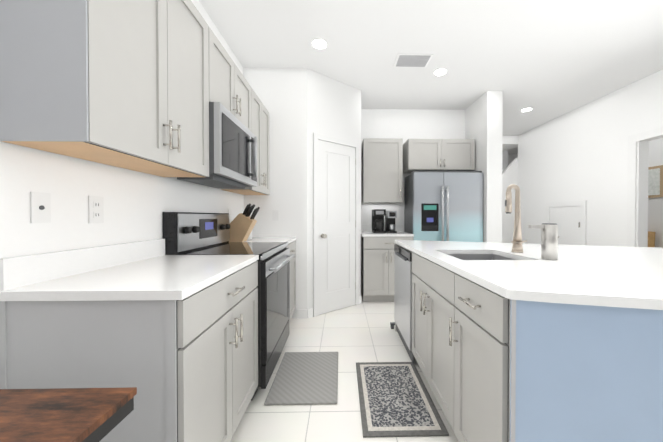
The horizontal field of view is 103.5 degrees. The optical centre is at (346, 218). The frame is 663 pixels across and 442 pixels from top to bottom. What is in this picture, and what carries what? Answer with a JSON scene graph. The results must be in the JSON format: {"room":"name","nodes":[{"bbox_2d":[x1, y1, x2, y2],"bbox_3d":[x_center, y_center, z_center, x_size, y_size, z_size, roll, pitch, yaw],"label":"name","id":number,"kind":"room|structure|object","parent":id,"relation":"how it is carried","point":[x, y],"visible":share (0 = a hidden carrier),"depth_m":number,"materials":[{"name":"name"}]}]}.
{"room":"kitchen","nodes":[
{"label":"kitchen","id":0,"kind":"room"},
{"bbox_2d":[0,0,243,258],"bbox_3d":[-1.149,-0.251,-0.015,0.120,2.800,6.058,0,1,-1],"label":"wall","id":1,"kind":"structure","parent":0,"point":[137,204],"depth_m":1.11,"materials":[{"name":"paint"}]},
{"bbox_2d":[30,192,50,222],"bbox_3d":[-1.103,-0.040,0.944,0.008,0.110,0.060,0,1,-1],"label":"electrical outlet plate","id":2,"kind":"object","parent":1,"relation":"attached to","point":[40,207],"depth_m":0.94,"materials":[{"name":"plastic"}]},
{"bbox_2d":[0,239,164,288],"bbox_3d":[-1.116,0.167,1.871,0.020,0.100,2.092,0,1,-1],"label":"backsplash","id":3,"kind":"structure","parent":1,"relation":"attached to","point":[27,269],"depth_m":1.03,"materials":[{"name":"white stone"}]},
{"bbox_2d":[88,196,103,222],"bbox_3d":[-1.108,-0.040,1.158,0.008,0.120,0.067,0,1,-1],"label":"electrical outlet plate","id":4,"kind":"object","parent":1,"relation":"attached to","point":[95,203],"depth_m":1.15,"materials":[{"name":"plastic"}]},
{"bbox_2d":[0,0,211,176],"bbox_3d":[-0.960,-0.708,1.196,0.273,0.911,0.765,0,1,-1],"label":"upper cabinet","id":5,"kind":"object","parent":1,"relation":"attached to","point":[137,85],"depth_m":0.93,"materials":[{"name":"paint"}]},
{"bbox_2d":[212,31,255,135],"bbox_3d":[-0.976,-0.946,1.953,0.273,0.448,0.754,0,1,-1],"label":"upper cabinet","id":6,"kind":"object","parent":1,"relation":"attached to","point":[230,88],"depth_m":1.90,"materials":[{"name":"paint"}]},
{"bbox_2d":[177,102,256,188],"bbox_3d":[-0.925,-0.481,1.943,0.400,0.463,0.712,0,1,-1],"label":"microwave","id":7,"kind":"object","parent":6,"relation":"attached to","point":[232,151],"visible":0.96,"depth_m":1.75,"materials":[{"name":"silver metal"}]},
{"bbox_2d":[221,89,269,194],"bbox_3d":[-0.989,-0.721,2.622,0.273,0.911,0.579,0,1,-1],"label":"upper cabinet","id":8,"kind":"object","parent":1,"relation":"attached to","point":[262,114],"depth_m":2.62,"materials":[{"name":"paint"}]},
{"bbox_2d":[243,68,306,318],"bbox_3d":[-0.797,-0.280,2.965,0.707,2.800,0.112,0,1,-1],"label":"wall","id":9,"kind":"structure","parent":0,"point":[281,93],"depth_m":2.92,"materials":[{"name":"paint"}]},
{"bbox_2d":[307,69,361,317],"bbox_3d":[-0.153,-0.282,3.219,0.816,2.800,0.112,0,1,-39],"label":"wall","id":10,"kind":"structure","parent":0,"point":[333,108],"depth_m":3.08,"materials":[{"name":"paint"}]},
{"bbox_2d":[313,133,358,316],"bbox_3d":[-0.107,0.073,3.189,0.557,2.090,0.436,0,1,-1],"label":"door","id":11,"kind":"structure","parent":10,"relation":"attached to","point":[335,225],"depth_m":3.17,"materials":[{"name":"paint"}]},
{"bbox_2d":[230,300,458,441],"bbox_3d":[2.000,1.175,2.535,10.000,0.100,11.000,0,1,-1],"label":"floor","id":12,"kind":"structure","parent":0,"point":[354,334],"depth_m":1.79,"materials":[{"name":"tile"}]},
{"bbox_2d":[0,387,136,441],"bbox_3d":[-0.773,0.768,0.057,0.614,0.760,1.068,0,1,-1],"label":"table","id":13,"kind":"object","parent":12,"relation":"on","point":[68,415],"visible":1,"depth_m":0.52,"materials":[{"name":"brown wood"}]},
{"bbox_2d":[0,257,258,441],"bbox_3d":[-0.823,0.695,1.212,0.578,0.884,0.765,0,1,-1],"label":"base cabinet","id":14,"kind":"object","parent":12,"relation":"on","point":[173,339],"depth_m":0.84,"materials":[{"name":"paint"}]},
{"bbox_2d":[0,253,258,296],"bbox_3d":[-0.820,0.238,1.205,0.583,0.030,0.771,0,1,-1],"label":"countertop","id":15,"kind":"structure","parent":14,"relation":"on","point":[168,275],"depth_m":0.97,"materials":[{"name":"white stone"}]},
{"bbox_2d":[163,212,294,400],"bbox_3d":[-0.786,0.542,1.971,0.679,1.175,0.744,0,1,-1],"label":"range","id":16,"kind":"object","parent":12,"relation":"on","point":[189,233],"visible":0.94,"depth_m":1.76,"materials":[{"name":"black metal"}]},
{"bbox_2d":[286,241,295,320],"bbox_3d":[-0.852,0.681,2.638,0.578,0.884,0.579,0,1,-1],"label":"base cabinet","id":17,"kind":"object","parent":12,"relation":"on","point":[291,244],"depth_m":2.78,"materials":[{"name":"paint"}]},
{"bbox_2d":[244,237,295,241],"bbox_3d":[-0.850,0.224,2.634,0.583,0.030,0.579,0,1,-1],"label":"countertop","id":18,"kind":"structure","parent":17,"relation":"on","point":[254,239],"depth_m":2.64,"materials":[{"name":"white stone"}]},
{"bbox_2d":[229,203,259,241],"bbox_3d":[-0.960,0.033,2.418,0.298,0.355,0.120,0,1,-1],"label":"knife block","id":19,"kind":"object","parent":18,"relation":"on","point":[242,225],"visible":0.96,"depth_m":2.36,"materials":[{"name":"brown wood"}]},
{"bbox_2d":[264,352,337,404],"bbox_3d":[-0.285,1.122,1.887,0.445,0.015,0.600,0,1,-1],"label":"mat","id":20,"kind":"object","parent":12,"relation":"on","point":[305,378],"visible":1,"depth_m":1.80,"materials":[{"name":"grey fabric"}]},
{"bbox_2d":[361,225,413,301],"bbox_3d":[0.533,0.606,3.710,0.684,1.014,0.666,0,1,-1],"label":"base cabinet","id":21,"kind":"object","parent":12,"relation":"on","point":[377,267],"visible":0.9,"depth_m":3.42,"materials":[{"name":"paint"}]},
{"bbox_2d":[372,209,385,232],"bbox_3d":[0.451,0.033,3.747,0.185,0.330,0.242,0,1,-1],"label":"coffee maker","id":22,"kind":"object","parent":21,"relation":"on","point":[378,215],"visible":1,"depth_m":3.66,"materials":[{"name":"black plastic"}]},
{"bbox_2d":[385,211,396,232],"bbox_3d":[0.639,0.043,3.760,0.130,0.310,0.222,0,1,-1],"label":"coffee maker","id":23,"kind":"object","parent":21,"relation":"on","point":[390,216],"visible":0.98,"depth_m":3.68,"materials":[{"name":"black plastic"}]},
{"bbox_2d":[356,362,448,437],"bbox_3d":[0.303,1.127,1.699,0.450,0.010,0.680,0,1,-1],"label":"mat","id":24,"kind":"object","parent":12,"relation":"on","point":[395,399],"visible":0.95,"depth_m":1.59,"materials":[{"name":"grey fabric"}]},
{"bbox_2d":[404,171,482,241],"bbox_3d":[1.368,0.232,3.748,0.937,1.762,0.601,0,1,-1],"label":"fridge","id":25,"kind":"object","parent":12,"relation":"on","point":[443,205],"visible":0.6,"depth_m":3.51,"materials":[{"name":"silver metal"}]},
{"bbox_2d":[395,244,662,441],"bbox_3d":[1.797,0.693,1.416,2.652,0.884,2.449,0,1,-1],"label":"kitchen island","id":26,"kind":"object","parent":12,"relation":"on","point":[528,344],"depth_m":0.83,"materials":[{"name":"paint"}]},
{"bbox_2d":[390,245,413,362],"bbox_3d":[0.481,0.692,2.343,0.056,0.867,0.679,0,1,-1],"label":"dishwasher","id":27,"kind":"object","parent":26,"relation":"in","point":[403,272],"visible":0.92,"depth_m":2.21,"materials":[{"name":"silver metal"}]},
{"bbox_2d":[459,242,662,311],"bbox_3d":[1.925,0.237,1.302,2.600,0.030,2.306,0,1,-1],"label":"island countertop","id":28,"kind":"structure","parent":26,"relation":"on","point":[588,277],"depth_m":1.07,"materials":[{"name":"white stone"}]},
{"bbox_2d":[505,184,526,252],"bbox_3d":[1.114,-0.004,1.705,0.157,0.444,0.068,0,1,-1],"label":"faucet","id":29,"kind":"object","parent":28,"relation":"on","point":[517,242],"visible":1,"depth_m":1.69,"materials":[{"name":"silver metal"}]},
{"bbox_2d":[528,223,558,259],"bbox_3d":[1.078,0.123,1.426,0.158,0.195,0.072,0,1,-1],"label":"soap dispenser","id":30,"kind":"object","parent":28,"relation":"on","point":[549,241],"visible":1,"depth_m":1.40,"materials":[{"name":"metal"}]},
{"bbox_2d":[648,231,654,246],"bbox_3d":[4.764,0.658,4.288,0.390,0.900,0.400,0,1,-1],"label":"basket","id":31,"kind":"object","parent":12,"relation":"on","point":[651,239],"visible":0.09,"depth_m":4.09,"materials":[{"name":"brown wicker"}]},
{"bbox_2d":[361,109,464,231],"bbox_3d":[1.063,-0.291,4.097,1.968,2.800,0.100,0,1,-1],"label":"wall","id":32,"kind":"structure","parent":0,"point":[405,125],"depth_m":4.04,"materials":[{"name":"paint"}]},
{"bbox_2d":[361,138,404,203],"bbox_3d":[0.512,-0.686,3.861,0.557,0.905,0.338,0,1,-1],"label":"upper cabinet","id":33,"kind":"object","parent":32,"relation":"attached to","point":[387,164],"depth_m":3.70,"materials":[{"name":"paint"}]},
{"bbox_2d":[405,139,474,173],"bbox_3d":[1.349,-0.919,3.876,0.954,0.440,0.338,0,1,-1],"label":"upper cabinet","id":34,"kind":"object","parent":32,"relation":"attached to","point":[420,154],"depth_m":3.71,"materials":[{"name":"paint"}]},
{"bbox_2d":[199,0,662,153],"bbox_3d":[2.000,-1.725,2.507,10.000,0.100,11.000,0,1,-1],"label":"ceiling","id":35,"kind":"structure","parent":0,"point":[547,60],"depth_m":2.54,"materials":[{"name":"paint"}]},
{"bbox_2d":[311,38,327,49],"bbox_3d":[-0.259,-1.672,2.501,0.170,0.005,0.170,0,1,-1],"label":"recessed light","id":36,"kind":"object","parent":35,"relation":"in","point":[319,43],"visible":1,"depth_m":2.49,"materials":[{"name":"paint"}]},
{"bbox_2d":[394,54,432,66],"bbox_3d":[0.700,-1.671,2.766,0.360,0.011,0.220,0,1,-1],"label":"ceiling vent","id":37,"kind":"object","parent":35,"relation":"in","point":[412,60],"visible":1,"depth_m":2.75,"materials":[{"name":"metal"}]},
{"bbox_2d":[433,68,447,75],"bbox_3d":[1.072,-1.677,2.989,0.170,0.005,0.170,0,1,-1],"label":"recessed light","id":38,"kind":"object","parent":35,"relation":"in","point":[440,72],"visible":1,"depth_m":2.99,"materials":[{"name":"paint"}]},
{"bbox_2d":[520,107,532,111],"bbox_3d":[2.788,-1.687,4.044,0.170,0.005,0.170,0,1,-1],"label":"recessed light","id":39,"kind":"object","parent":35,"relation":"in","point":[527,109],"visible":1,"depth_m":4.03,"materials":[{"name":"paint"}]},
{"bbox_2d":[465,91,502,242],"bbox_3d":[1.951,-0.287,3.760,0.205,2.800,0.610,0,1,-1],"label":"wall","id":40,"kind":"structure","parent":0,"point":[484,120],"depth_m":3.46,"materials":[{"name":"paint"}]},
{"bbox_2d":[502,135,518,242],"bbox_3d":[2.815,-0.305,5.629,1.600,2.800,0.620,0,1,-1],"label":"wall","id":41,"kind":"structure","parent":0,"point":[510,174],"depth_m":5.35,"materials":[{"name":"paint"}]},
{"bbox_2d":[508,138,662,247],"bbox_3d":[4.368,-0.285,3.571,1.420,2.800,7.000,0,1,-1],"label":"wall beyond the room","id":42,"kind":"structure","parent":0,"point":[655,215],"depth_m":4.19,"materials":[{"name":"paint"}]},
{"bbox_2d":[648,165,662,197],"bbox_3d":[4.947,-0.593,4.330,0.028,0.500,0.500,0,1,-1],"label":"picture frame","id":43,"kind":"object","parent":42,"relation":"attached to","point":[655,181],"visible":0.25,"depth_m":4.17,"materials":[{"name":"brown wood"}]},
{"bbox_2d":[518,69,662,246],"bbox_3d":[3.638,-0.263,1.205,0.138,2.800,8.300,0,1,-1],"label":"wall","id":44,"kind":"structure","parent":0,"point":[594,154],"depth_m":3.64,"materials":[{"name":"paint"}]},
{"bbox_2d":[546,201,586,244],"bbox_3d":[3.513,0.418,4.220,0.020,1.380,0.740,0,1,-1],"label":"door","id":45,"kind":"structure","parent":44,"relation":"attached to","point":[570,222],"depth_m":4.12,"materials":[{"name":"paint"}]}
]}

